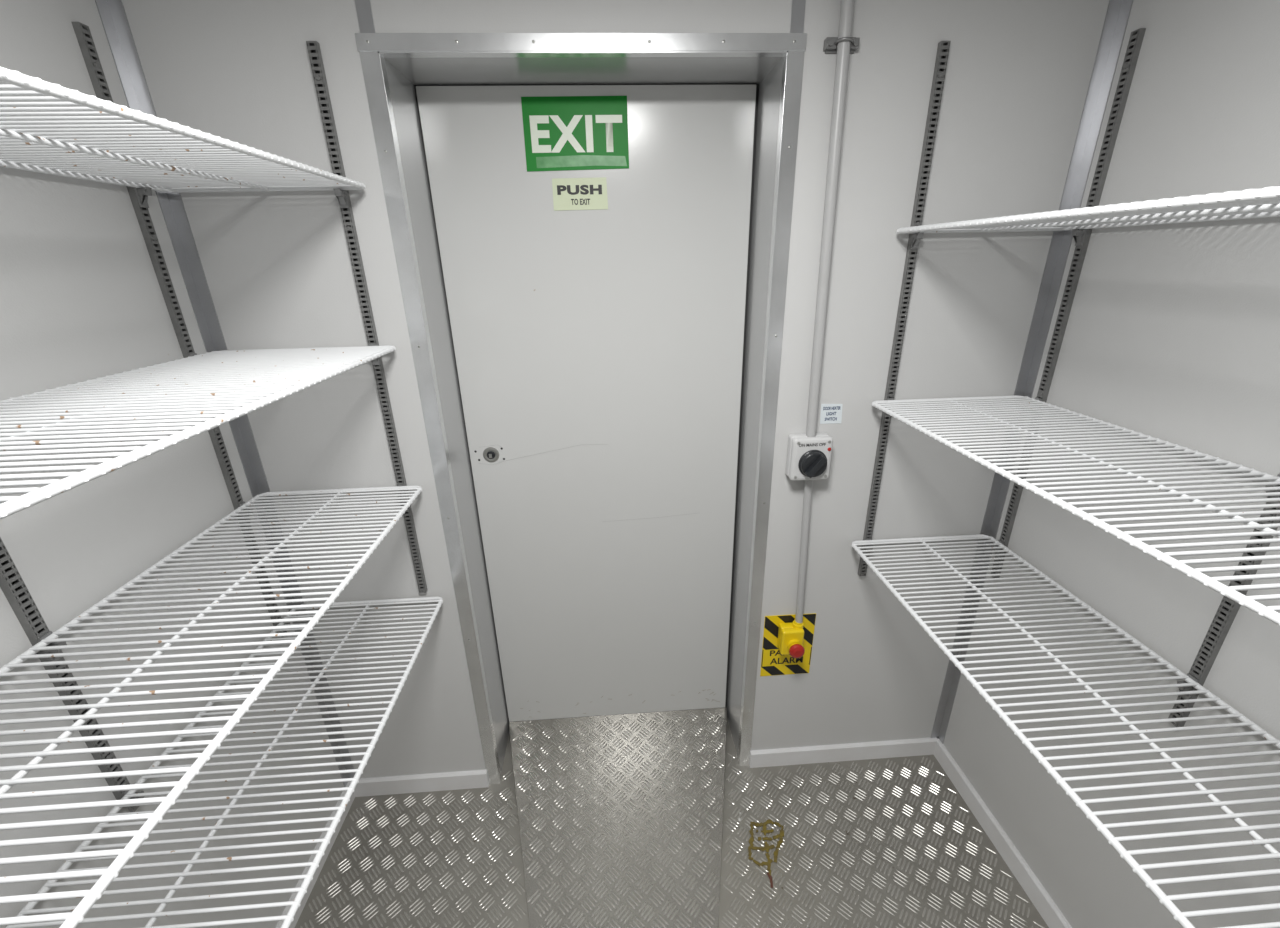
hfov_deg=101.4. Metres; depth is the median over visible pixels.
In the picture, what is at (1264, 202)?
wire shelf
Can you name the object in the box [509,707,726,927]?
floor plate
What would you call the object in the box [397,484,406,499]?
clip
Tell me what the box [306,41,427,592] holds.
shelf rail
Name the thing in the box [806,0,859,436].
conduit
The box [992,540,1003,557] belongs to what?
clip
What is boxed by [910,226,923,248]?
clip
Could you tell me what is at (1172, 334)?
wall
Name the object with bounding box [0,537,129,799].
shelf rail
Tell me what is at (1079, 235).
clip
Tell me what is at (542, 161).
print
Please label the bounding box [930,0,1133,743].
trim
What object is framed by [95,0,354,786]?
trim
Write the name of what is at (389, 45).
trim
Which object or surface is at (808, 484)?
conduit
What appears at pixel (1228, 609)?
shelf rail
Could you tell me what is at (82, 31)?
shelf rail
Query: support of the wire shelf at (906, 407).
on the clip
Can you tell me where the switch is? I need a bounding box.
[785,433,832,480]
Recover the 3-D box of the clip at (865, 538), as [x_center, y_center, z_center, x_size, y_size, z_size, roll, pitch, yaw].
[0.652,0.238,1.492,0.018,0.049,0.024,-2,21,-3]
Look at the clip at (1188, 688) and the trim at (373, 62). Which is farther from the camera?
the trim at (373, 62)
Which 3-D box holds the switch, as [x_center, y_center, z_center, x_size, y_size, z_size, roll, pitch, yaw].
[0.443,-0.014,1.360,0.106,0.118,0.082,-2,21,-3]
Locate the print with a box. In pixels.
[536,155,626,167]
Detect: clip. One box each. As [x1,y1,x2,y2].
[37,631,66,661]
[122,790,144,811]
[134,187,151,207]
[239,501,252,522]
[333,188,348,207]
[368,344,379,364]
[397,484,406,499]
[863,538,872,553]
[884,398,894,416]
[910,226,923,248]
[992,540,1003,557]
[1072,229,1086,245]
[1177,673,1198,698]
[1265,474,1279,503]
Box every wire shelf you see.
[0,67,364,192]
[0,345,395,519]
[0,486,421,927]
[6,597,442,927]
[852,534,1279,927]
[872,395,1279,625]
[896,186,1279,233]
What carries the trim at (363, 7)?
attached to the wall at (277, 265)
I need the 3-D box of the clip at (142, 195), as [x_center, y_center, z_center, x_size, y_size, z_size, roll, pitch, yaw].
[-0.960,-0.524,1.016,0.024,0.049,0.018,-2,21,-3]
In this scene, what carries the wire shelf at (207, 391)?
on the clip
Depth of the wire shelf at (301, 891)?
0.96 m
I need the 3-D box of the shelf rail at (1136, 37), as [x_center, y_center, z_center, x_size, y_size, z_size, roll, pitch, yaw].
[1.004,-0.269,1.274,0.014,1.275,0.019,-2,21,-3]
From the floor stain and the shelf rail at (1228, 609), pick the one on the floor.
the floor stain
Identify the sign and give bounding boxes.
[521,96,628,171]
[552,177,607,210]
[760,613,815,675]
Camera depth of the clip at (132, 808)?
0.94 m
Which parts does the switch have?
knob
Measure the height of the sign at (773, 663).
0.231 m
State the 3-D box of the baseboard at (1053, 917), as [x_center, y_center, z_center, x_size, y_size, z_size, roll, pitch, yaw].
[1.112,1.447,0.619,0.012,0.068,2.600,-2,21,-3]
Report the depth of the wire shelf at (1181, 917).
0.93 m
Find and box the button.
[777,620,804,657]
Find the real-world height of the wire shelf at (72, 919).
0.012 m
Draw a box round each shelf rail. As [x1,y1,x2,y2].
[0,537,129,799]
[71,22,280,625]
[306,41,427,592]
[858,41,950,575]
[991,28,1145,577]
[1168,502,1279,726]
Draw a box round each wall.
[0,0,343,927]
[122,0,1108,777]
[943,0,1279,927]
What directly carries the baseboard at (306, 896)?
attached to the wall at (81, 297)
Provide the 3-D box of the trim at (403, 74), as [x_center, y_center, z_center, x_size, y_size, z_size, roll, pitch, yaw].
[-0.094,0.065,1.540,0.828,2.024,0.261,-2,21,-3]
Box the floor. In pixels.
[295,719,1048,927]
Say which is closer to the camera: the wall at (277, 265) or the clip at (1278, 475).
the clip at (1278, 475)
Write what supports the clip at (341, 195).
attached to the shelf rail at (314, 51)
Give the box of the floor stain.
[748,819,783,887]
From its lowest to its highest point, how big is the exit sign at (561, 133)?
0.157 m
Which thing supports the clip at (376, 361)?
attached to the shelf rail at (314, 51)
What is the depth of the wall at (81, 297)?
0.94 m
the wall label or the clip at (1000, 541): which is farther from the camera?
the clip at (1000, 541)
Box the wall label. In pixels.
[820,404,842,423]
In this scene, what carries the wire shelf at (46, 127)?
on the clip at (142, 195)
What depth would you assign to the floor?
1.53 m
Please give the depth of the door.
1.50 m
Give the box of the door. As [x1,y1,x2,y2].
[416,84,755,721]
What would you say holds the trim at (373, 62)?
attached to the wall at (277, 265)
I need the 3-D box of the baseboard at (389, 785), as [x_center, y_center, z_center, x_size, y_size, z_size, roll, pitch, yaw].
[0.042,1.022,1.772,1.991,0.068,0.012,-2,21,-3]
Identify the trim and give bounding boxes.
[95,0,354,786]
[355,0,805,32]
[355,33,806,57]
[359,51,500,784]
[385,57,782,772]
[738,51,803,765]
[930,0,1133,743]
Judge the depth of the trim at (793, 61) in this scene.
1.30 m
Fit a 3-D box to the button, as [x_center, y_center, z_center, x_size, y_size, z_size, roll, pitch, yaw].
[0.458,0.527,1.567,0.070,0.102,0.086,-2,21,-3]
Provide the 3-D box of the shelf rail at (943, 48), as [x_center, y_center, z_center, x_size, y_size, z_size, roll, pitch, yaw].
[0.640,-0.271,1.311,0.019,1.284,0.014,-2,21,-3]
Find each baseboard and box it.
[276,782,354,927]
[350,738,938,796]
[933,739,1071,927]
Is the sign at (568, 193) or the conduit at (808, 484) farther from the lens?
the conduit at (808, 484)
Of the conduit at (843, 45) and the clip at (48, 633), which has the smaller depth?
the clip at (48, 633)
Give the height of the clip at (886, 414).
0.049 m
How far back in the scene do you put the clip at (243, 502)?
1.26 m
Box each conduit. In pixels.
[795,480,812,622]
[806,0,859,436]
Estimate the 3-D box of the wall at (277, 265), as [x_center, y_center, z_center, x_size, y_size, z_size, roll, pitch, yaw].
[0.010,-0.049,1.502,2.191,2.260,0.263,-2,21,-3]

